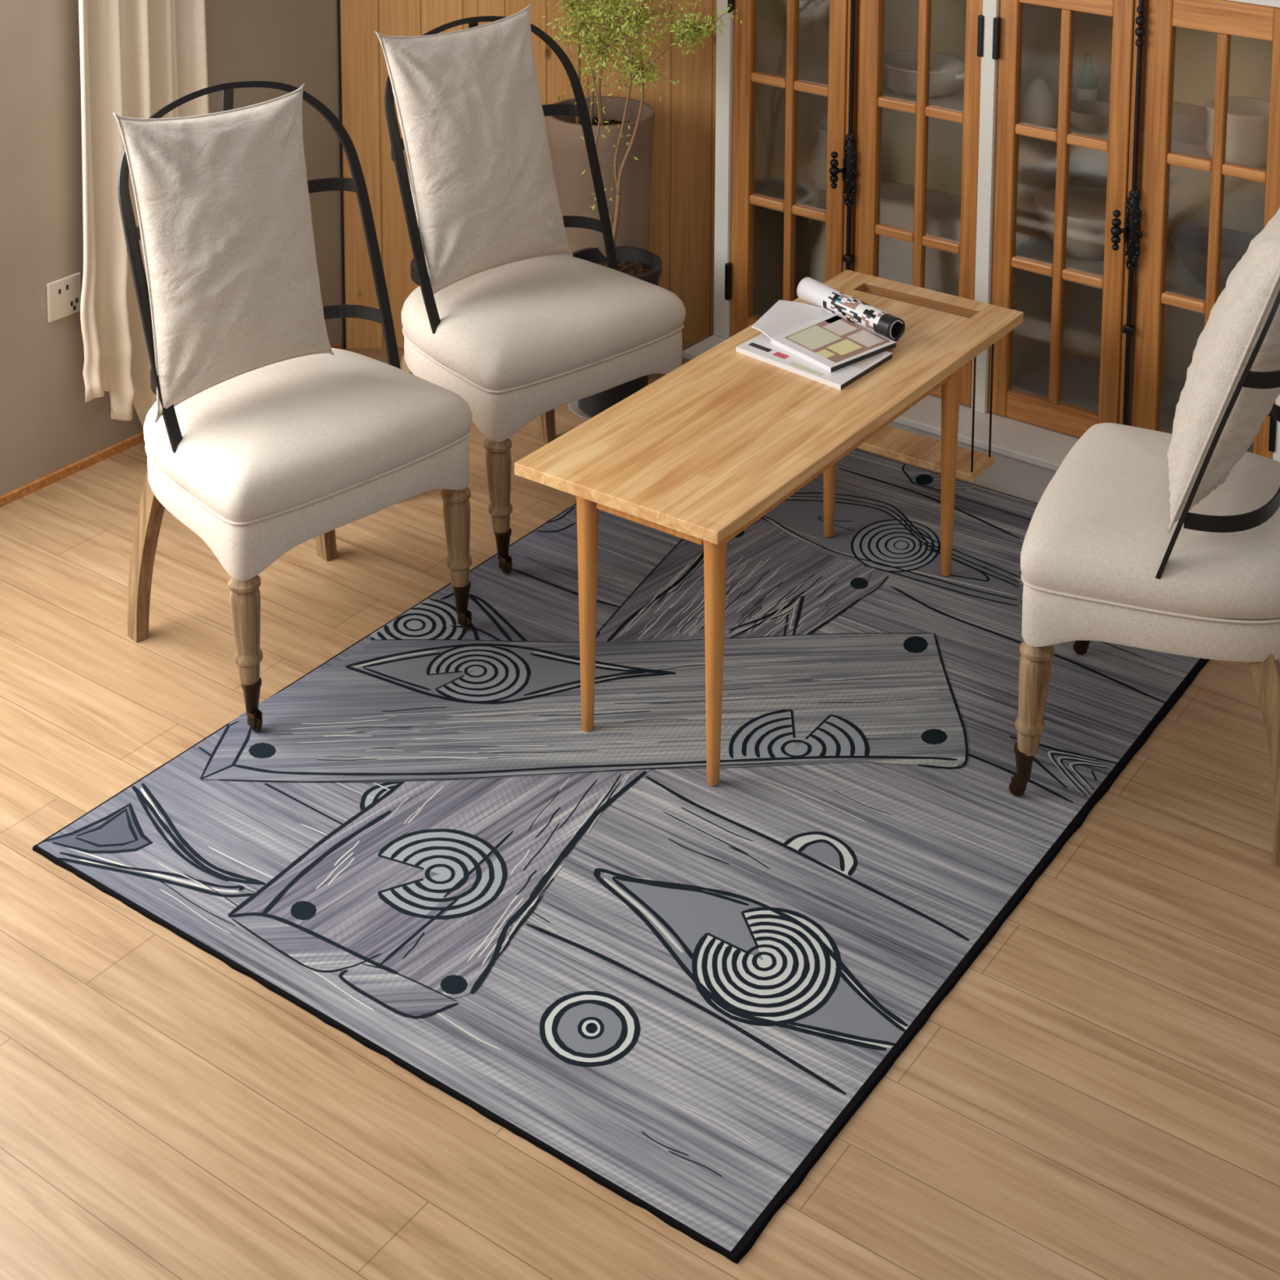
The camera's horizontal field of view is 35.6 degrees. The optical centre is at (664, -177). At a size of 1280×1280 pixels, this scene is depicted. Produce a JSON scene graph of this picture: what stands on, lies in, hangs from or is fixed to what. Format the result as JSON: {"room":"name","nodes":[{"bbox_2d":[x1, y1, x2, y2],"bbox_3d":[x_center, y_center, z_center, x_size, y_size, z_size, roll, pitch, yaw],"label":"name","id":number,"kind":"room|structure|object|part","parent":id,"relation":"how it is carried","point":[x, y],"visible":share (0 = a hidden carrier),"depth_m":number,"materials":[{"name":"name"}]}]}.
{"room":"dining room","nodes":[
{"label":"dining room","id":0,"kind":"room"},
{"bbox_2d":[0,0,343,496],"bbox_3d":[-2.566,0.430,3.732,0.200,2.900,5.420,6,10,35],"label":"wall","id":1,"kind":"structure","parent":0,"point":[47,425],"depth_m":5.11,"materials":[{"name":"beige paint"}]},
{"bbox_2d":[46,272,81,322],"bbox_3d":[-1.546,1.221,5.134,0.010,0.104,0.104,6,10,35],"label":"wall socket","id":2,"kind":"object","parent":1,"relation":"attached to","point":[64,295],"visible":0.88,"depth_m":5.13,"materials":[{"name":"beige plastic"}]},
{"bbox_2d":[0,342,341,507],"bbox_3d":[-1.592,1.694,5.135,0.012,0.022,2.140,6,10,35],"label":"baseboard","id":3,"kind":"structure","parent":1,"relation":"attached to","point":[97,457],"depth_m":5.20,"materials":[{"name":"brown wood"}]},
{"bbox_2d":[337,0,346,348],"bbox_3d":[-0.959,0.147,5.846,0.007,2.900,0.053,0,8,-3],"label":"trim","id":4,"kind":"structure","parent":1,"relation":"attached to","point":[339,1],"depth_m":5.94,"materials":[{"name":"black"}]},
{"bbox_3d":[-2.224,-0.707,3.788,0.107,0.024,3.750,6,10,35],"label":"curtain rod","id":5,"kind":"object","parent":1,"relation":"attached to","visible":0},
{"bbox_2d":[78,0,208,426],"bbox_3d":[-1.355,0.413,5.136,0.131,2.538,0.482,6,10,35],"label":"curtain","id":6,"kind":"object","parent":5,"relation":"hanging from","point":[138,58],"visible":0.49,"depth_m":5.12,"materials":[{"name":"fabric"}]},
{"bbox_2d":[340,0,716,348],"bbox_3d":[-0.343,0.145,5.887,1.226,2.900,0.064,0,8,-3],"label":"wall","id":7,"kind":"structure","parent":0,"point":[682,207],"depth_m":5.97,"materials":[{"name":"brown wood"}]},
{"bbox_2d":[682,334,1079,471],"bbox_3d":[1.539,1.620,5.041,3.185,0.020,0.712,6,10,36],"label":"trim","id":8,"kind":"structure","parent":7,"relation":"attached to","point":[1028,442],"depth_m":5.19,"materials":[{"name":"white paint"}]},
{"bbox_2d":[713,0,1279,462],"bbox_3d":[0.960,0.945,5.406,1.702,1.209,0.544,6,10,36],"label":"display cabinet","id":9,"kind":"object","parent":8,"relation":"on","point":[937,194],"visible":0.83,"depth_m":5.37,"materials":[{"name":"brown wood"}]},
{"bbox_3d":[0.185,0.894,5.746,0.048,1.209,0.062,6,10,36],"label":"post","id":10,"kind":"part","parent":9,"relation":"part of","materials":[{"name":"white paint"}]},
{"bbox_3d":[0.355,0.912,5.619,0.375,1.205,0.035,6,10,36],"label":"door","id":11,"kind":"part","parent":9,"relation":"part of","materials":[{"name":"brown wood"}]},
{"bbox_2d":[808,221,826,283],"bbox_3d":[0.501,1.317,5.868,0.150,0.300,0.150,6,10,35],"label":"vase","id":12,"kind":"object","parent":9,"relation":"on","point":[817,264],"visible":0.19,"depth_m":5.82,"materials":[{"name":"beige ceramic"}]},
{"bbox_2d":[808,122,827,191],"bbox_3d":[0.495,0.983,5.878,0.140,0.180,0.140,6,10,35],"label":"vase","id":13,"kind":"object","parent":9,"relation":"on","point":[817,167],"visible":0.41,"depth_m":5.84,"materials":[{"name":"ceramic"}]},
{"bbox_3d":[0.473,0.949,5.457,0.043,0.106,0.027,-2,8,-17],"label":"bolt handle","id":14,"kind":"part","parent":9,"relation":"part of","materials":[{"name":"black metal"}]},
{"bbox_3d":[0.689,0.948,5.371,0.377,1.205,0.035,6,10,36],"label":"door","id":15,"kind":"part","parent":9,"relation":"part of","materials":[{"name":"brown wood"}]},
{"bbox_2d":[883,49,964,97],"bbox_3d":[0.718,0.705,5.573,0.269,0.086,0.240,0,8,-6],"label":"bowl","id":16,"kind":"object","parent":9,"relation":"on","point":[900,67],"visible":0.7,"depth_m":5.51,"materials":[{"name":"ceramic"}]},
{"bbox_3d":[0.832,0.693,5.489,0.036,0.019,0.073,6,10,35],"label":"handle","id":17,"kind":"part","parent":16,"relation":"part of","materials":[{"name":"ceramic"}]},
{"bbox_3d":[0.858,0.966,5.247,0.040,1.209,0.062,6,10,36],"label":"post","id":18,"kind":"part","parent":9,"relation":"part of","materials":[{"name":"white paint"}]},
{"bbox_2d":[754,164,1225,314],"bbox_3d":[0.994,1.143,5.472,1.652,0.018,0.400,6,10,36],"label":"shelf","id":19,"kind":"object","parent":9,"relation":"attached to","point":[943,216],"depth_m":5.63,"materials":[{"name":"brown wood"}]},
{"bbox_2d":[753,291,1253,453],"bbox_3d":[0.992,1.529,5.525,1.652,0.018,0.400,6,10,36],"label":"shelf","id":20,"kind":"object","parent":9,"relation":"attached to","point":[1080,379],"depth_m":5.46,"materials":[{"name":"brown wood"}]},
{"bbox_2d":[755,46,1266,183],"bbox_3d":[0.996,0.781,5.422,1.652,0.018,0.400,6,10,36],"label":"shelf","id":21,"kind":"object","parent":9,"relation":"attached to","point":[813,61],"depth_m":5.62,"materials":[{"name":"brown wood"}]},
{"bbox_2d":[1019,78,1057,128],"bbox_3d":[0.986,0.733,5.253,0.120,0.122,0.120,6,10,35],"label":"vase","id":22,"kind":"object","parent":9,"relation":"on","point":[1038,104],"visible":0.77,"depth_m":5.21,"materials":[{"name":"ceramic"}]},
{"bbox_3d":[1.021,0.984,5.125,0.366,1.205,0.035,6,10,36],"label":"door","id":23,"kind":"part","parent":9,"relation":"part of","materials":[{"name":"brown wood"}]},
{"bbox_2d":[1075,51,1097,101],"bbox_3d":[1.136,0.697,5.343,0.055,0.170,0.055,6,10,35],"label":"bottle","id":24,"kind":"object","parent":9,"relation":"on","point":[1086,87],"visible":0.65,"depth_m":5.33,"materials":[{"name":"green glass"}]},
{"bbox_2d":[1034,185,1141,260],"bbox_3d":[1.135,1.082,5.332,0.290,0.140,0.290,6,10,35],"label":"serving bowl","id":25,"kind":"object","parent":9,"relation":"on","point":[1086,204],"visible":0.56,"depth_m":5.29,"materials":[{"name":"ceramic"}]},
{"bbox_2d":[1070,100,1110,133],"bbox_3d":[1.116,0.771,5.204,0.140,0.060,0.140,6,10,35],"label":"mixing bowl","id":26,"kind":"object","parent":9,"relation":"on","point":[1091,117],"visible":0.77,"depth_m":5.17,"materials":[{"name":"beige ceramic"}]},
{"bbox_3d":[1.134,1.013,4.966,0.043,0.106,0.027,-2,8,-17],"label":"bolt handle","id":27,"kind":"part","parent":9,"relation":"part of","materials":[{"name":"black metal"}]},
{"bbox_2d":[1171,101,1207,145],"bbox_3d":[1.343,0.773,5.146,0.146,0.075,0.106,6,10,36],"label":"storage box","id":28,"kind":"object","parent":9,"relation":"on","point":[1188,121],"visible":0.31,"depth_m":5.09,"materials":[{"name":"beige"}]},
{"bbox_3d":[1.345,1.019,4.884,0.366,1.205,0.035,6,10,36],"label":"door","id":29,"kind":"part","parent":9,"relation":"part of","materials":[{"name":"brown wood"}]},
{"bbox_2d":[1171,226,1255,287],"bbox_3d":[1.431,1.130,5.140,0.240,0.100,0.240,6,10,35],"label":"salad bowl","id":30,"kind":"object","parent":9,"relation":"on","point":[1191,245],"visible":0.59,"depth_m":5.20,"materials":[{"name":"grey ceramic"}]},
{"bbox_2d":[1205,96,1270,168],"bbox_3d":[1.442,0.769,4.958,0.186,0.135,0.186,6,10,35],"label":"storage jar","id":31,"kind":"object","parent":9,"relation":"on","point":[1247,117],"visible":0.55,"depth_m":4.88,"materials":[{"name":"ceramic"}]},
{"bbox_3d":[1.510,1.037,4.764,0.040,1.209,0.062,6,10,36],"label":"post","id":32,"kind":"part","parent":9,"relation":"part of","materials":[{"name":"white paint"}]},
{"bbox_2d":[0,342,1279,1279],"bbox_3d":[0.741,2.143,2.350,7.500,0.080,6.600,6,10,35],"label":"floor","id":33,"kind":"structure","parent":0,"point":[1096,1095],"depth_m":3.18,"materials":[{"name":"laminate"}]},
{"bbox_2d":[538,0,663,257],"bbox_3d":[-0.190,0.988,5.777,0.323,1.262,0.398,-4,9,-28],"label":"potted shrub","id":34,"kind":"object","parent":33,"relation":"on","point":[567,147],"visible":0.41,"depth_m":5.67,"materials":[{"name":"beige ceramic"}]},
{"bbox_2d":[545,96,654,257],"bbox_3d":[-0.188,1.222,5.810,0.316,0.790,0.316,6,10,35],"label":"pot","id":35,"kind":"object","parent":34,"relation":"on","point":[567,147],"depth_m":5.67,"materials":[{"name":"ceramic"}]},
{"bbox_2d":[32,448,1209,1263],"bbox_3d":[0.136,1.839,4.201,1.561,0.008,2.339,6,10,35],"label":"area rug","id":36,"kind":"object","parent":33,"relation":"on","point":[680,989],"visible":0.97,"depth_m":3.76,"materials":[{"name":"woven textile fabric"},{"name":"black fabric edging"}]},
{"bbox_2d":[117,80,472,732],"bbox_3d":[-0.821,1.201,4.355,0.628,1.222,0.579,-7,11,-44],"label":"upholstered chair","id":37,"kind":"object","parent":36,"relation":"on","point":[260,464],"visible":0.9,"depth_m":4.22,"materials":[{"name":"beige fabric"}]},
{"bbox_3d":[-1.133,1.612,4.384,0.064,0.395,0.109,-7,11,-44],"label":"leg","id":38,"kind":"part","parent":37,"relation":"part of","materials":[{"name":"brown wood"}]},
{"bbox_2d":[113,83,334,422],"bbox_3d":[-0.935,0.904,4.310,0.472,0.640,0.215,-7,11,-44],"label":"cushion","id":39,"kind":"object","parent":37,"relation":"on","point":[222,198],"visible":1,"depth_m":4.23,"materials":[{"name":"fabric"}]},
{"bbox_3d":[-0.945,0.862,4.431,0.592,0.030,0.103,-7,11,-44],"label":"rail","id":40,"kind":"part","parent":37,"relation":"part of","materials":[{"name":"black metal"}]},
{"bbox_3d":[-0.850,1.616,4.047,0.066,0.267,0.071,-7,11,-44],"label":"leg","id":41,"kind":"part","parent":37,"relation":"part of","materials":[{"name":"brown wood"}]},
{"bbox_3d":[-0.898,1.156,4.424,0.583,0.030,0.153,-7,11,-44],"label":"rail","id":42,"kind":"part","parent":37,"relation":"part of","materials":[{"name":"black metal"}]},
{"bbox_2d":[143,347,472,522],"bbox_3d":[-0.821,1.296,4.368,0.628,0.119,0.579,-7,11,-44],"label":"seat cushion","id":43,"kind":"object","parent":37,"relation":"on","point":[289,440],"depth_m":4.21,"materials":[{"name":"beige fabric"}]},
{"bbox_3d":[-0.796,1.568,4.718,0.064,0.395,0.109,-7,11,-44],"label":"leg","id":44,"kind":"part","parent":37,"relation":"part of","materials":[{"name":"brown wood"}]},
{"bbox_3d":[-0.461,1.565,4.432,0.066,0.267,0.071,-7,11,-44],"label":"leg","id":45,"kind":"part","parent":37,"relation":"part of","materials":[{"name":"brown wood"}]},
{"bbox_2d":[384,16,685,573],"bbox_3d":[-0.344,1.117,4.983,0.628,1.222,0.579,-7,11,-42],"label":"upholstered chair","id":46,"kind":"object","parent":36,"relation":"on","point":[519,342],"visible":0.8,"depth_m":4.82,"materials":[{"name":"beige fabric"}]},
{"bbox_3d":[-0.656,1.526,5.026,0.064,0.395,0.109,-7,11,-42],"label":"leg","id":47,"kind":"part","parent":46,"relation":"part of","materials":[{"name":"brown wood"}]},
{"bbox_2d":[374,2,573,302],"bbox_3d":[-0.459,0.810,4.950,0.523,0.662,0.212,-7,11,-42],"label":"cushion","id":48,"kind":"object","parent":46,"relation":"on","point":[470,113],"visible":1,"depth_m":4.87,"materials":[{"name":"fabric"}]},
{"bbox_3d":[-0.463,0.778,5.064,0.592,0.030,0.103,-7,11,-42],"label":"rail","id":49,"kind":"part","parent":46,"relation":"part of","materials":[{"name":"black metal"}]},
{"bbox_3d":[-0.389,1.532,4.676,0.066,0.267,0.071,-7,11,-42],"label":"leg","id":50,"kind":"part","parent":46,"relation":"part of","materials":[{"name":"brown wood"}]},
{"bbox_3d":[-0.417,1.072,5.055,0.583,0.030,0.153,-7,11,-42],"label":"rail","id":51,"kind":"part","parent":46,"relation":"part of","materials":[{"name":"black metal"}]},
{"bbox_2d":[400,255,685,391],"bbox_3d":[-0.344,1.212,4.996,0.628,0.119,0.579,-7,11,-42],"label":"seat cushion","id":52,"kind":"object","parent":46,"relation":"on","point":[543,323],"depth_m":4.83,"materials":[{"name":"beige fabric"}]},
{"bbox_3d":[-0.305,1.484,5.344,0.064,0.395,0.109,-7,11,-42],"label":"leg","id":53,"kind":"part","parent":46,"relation":"part of","materials":[{"name":"brown wood"}]},
{"bbox_3d":[0.017,1.483,5.045,0.066,0.267,0.071,-7,11,-42],"label":"leg","id":54,"kind":"part","parent":46,"relation":"part of","materials":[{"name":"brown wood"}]},
{"bbox_2d":[514,269,1023,786],"bbox_3d":[0.290,1.521,4.521,0.508,0.536,1.366,6,10,35],"label":"coffee table","id":55,"kind":"object","parent":36,"relation":"on","point":[705,450],"visible":0.86,"depth_m":4.25,"materials":[{"name":"brown wood"}]},
{"bbox_3d":[-0.155,1.599,4.037,0.052,0.510,0.052,6,10,35],"label":"leg","id":56,"kind":"part","parent":55,"relation":"part of","materials":[{"name":"brown wood"}]},
{"bbox_3d":[-0.027,1.370,3.916,0.255,0.022,0.016,6,10,35],"label":"rail","id":57,"kind":"part","parent":55,"relation":"part of","materials":[{"name":"brown wood"}]},
{"bbox_3d":[0.097,1.625,3.862,0.052,0.510,0.052,6,10,35],"label":"leg","id":58,"kind":"part","parent":55,"relation":"part of","materials":[{"name":"brown wood"}]},
{"bbox_2d":[736,333,892,390],"bbox_3d":[0.351,1.230,4.629,0.328,0.012,0.225,8,11,43],"label":"magazine","id":59,"kind":"object","parent":55,"relation":"on","point":[760,347],"visible":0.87,"depth_m":4.55,"materials":[{"name":"white paper"}]},
{"bbox_2d":[751,276,905,372],"bbox_3d":[0.374,1.180,4.721,0.280,0.061,0.355,-6,10,-38],"label":"magazine","id":60,"kind":"object","parent":59,"relation":"on","point":[839,330],"visible":1,"depth_m":4.71,"materials":[{"name":"white paper"}]},
{"bbox_3d":[0.405,1.491,4.842,0.052,0.510,0.052,6,10,35],"label":"leg","id":61,"kind":"part","parent":55,"relation":"part of","materials":[{"name":"brown wood"}]},
{"bbox_3d":[0.383,1.329,4.230,0.016,0.022,0.933,6,10,35],"label":"rail","id":62,"kind":"part","parent":55,"relation":"part of","materials":[{"name":"brown wood"}]},
{"bbox_2d":[856,425,995,482],"bbox_3d":[0.610,1.556,4.967,0.415,0.020,0.125,6,10,35],"label":"shelf","id":63,"kind":"object","parent":55,"relation":"attached to","point":[895,443],"depth_m":4.92,"materials":[{"name":"brown wood"}]},
{"bbox_3d":[0.666,1.518,4.661,0.052,0.510,0.052,6,10,35],"label":"leg","id":64,"kind":"part","parent":55,"relation":"part of","materials":[{"name":"brown wood"}]},
{"bbox_3d":[0.745,1.406,4.793,0.005,0.325,0.005,-5,9,-32],"label":"rod","id":65,"kind":"part","parent":55,"relation":"part of","materials":[{"name":"black metal"}]},
{"bbox_3d":[0.801,1.396,4.872,0.005,0.325,0.005,2,8,12],"label":"rod","id":66,"kind":"part","parent":55,"relation":"part of","materials":[{"name":"black metal"}]},
{"bbox_2d":[1008,288,1279,867],"bbox_3d":[1.042,1.271,3.921,0.579,1.222,0.628,4,9,24],"label":"upholstered chair","id":67,"kind":"object","parent":36,"relation":"on","point":[1100,561],"visible":0.96,"depth_m":3.73,"materials":[{"name":"beige fabric"}]},
{"bbox_3d":[0.711,1.656,3.819,0.071,0.267,0.066,4,9,24],"label":"leg","id":68,"kind":"part","parent":67,"relation":"part of","materials":[{"name":"brown wood"}]},
{"bbox_2d":[1020,422,1279,619],"bbox_3d":[1.041,1.366,3.934,0.579,0.119,0.628,4,9,24],"label":"seat cushion","id":69,"kind":"object","parent":67,"relation":"on","point":[1097,539],"depth_m":3.75,"materials":[{"name":"beige fabric"}]},
{"bbox_2d":[1167,207,1279,533],"bbox_3d":[1.129,0.997,3.849,0.253,0.620,0.483,4,9,24],"label":"cushion","id":70,"kind":"object","parent":67,"relation":"on","point":[1223,350],"visible":0.94,"depth_m":3.70,"materials":[{"name":"fabric"}]},
{"bbox_3d":[1.140,1.244,3.874,0.153,0.030,0.583,4,9,24],"label":"rail","id":71,"kind":"part","parent":67,"relation":"part of","materials":[{"name":"black metal"}]},
{"bbox_3d":[1.204,0.960,3.808,0.103,0.030,0.592,4,9,24],"label":"rail","id":72,"kind":"part","parent":67,"relation":"part of","materials":[{"name":"black metal"}]},
{"bbox_3d":[1.123,1.722,3.681,0.109,0.395,0.064,4,9,24],"label":"leg","id":73,"kind":"part","parent":67,"relation":"part of","materials":[{"name":"brown wood"}]},
{"bbox_2d":[538,0,742,421],"bbox_3d":[-0.059,0.901,5.470,0.616,1.519,0.320,4,9,25],"label":"potted shrub","id":74,"kind":"object","parent":33,"relation":"on","point":[643,264],"visible":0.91,"depth_m":5.47,"materials":[{"name":"green plant"}]},
{"bbox_2d":[571,245,662,416],"bbox_3d":[-0.145,1.430,5.574,0.278,0.418,0.278,6,10,35],"label":"pot","id":75,"kind":"object","parent":74,"relation":"on","point":[643,264],"depth_m":5.56,"materials":[{"name":"ceramic"}]},
{"bbox_2d":[684,358,1056,503],"bbox_3d":[1.383,1.710,4.843,3.185,0.105,0.173,6,10,36],"label":"trim","id":76,"kind":"structure","parent":33,"relation":"on","point":[1011,476],"depth_m":5.10,"materials":[{"name":"white wood"}]},
{"bbox_2d":[1228,0,1279,7],"bbox_3d":[1.476,-0.350,4.669,3.185,1.565,0.141,6,10,36],"label":"wall","id":77,"kind":"structure","parent":0,"point":[1276,3],"depth_m":4.72,"materials":[{"name":"white paint"}]}
]}

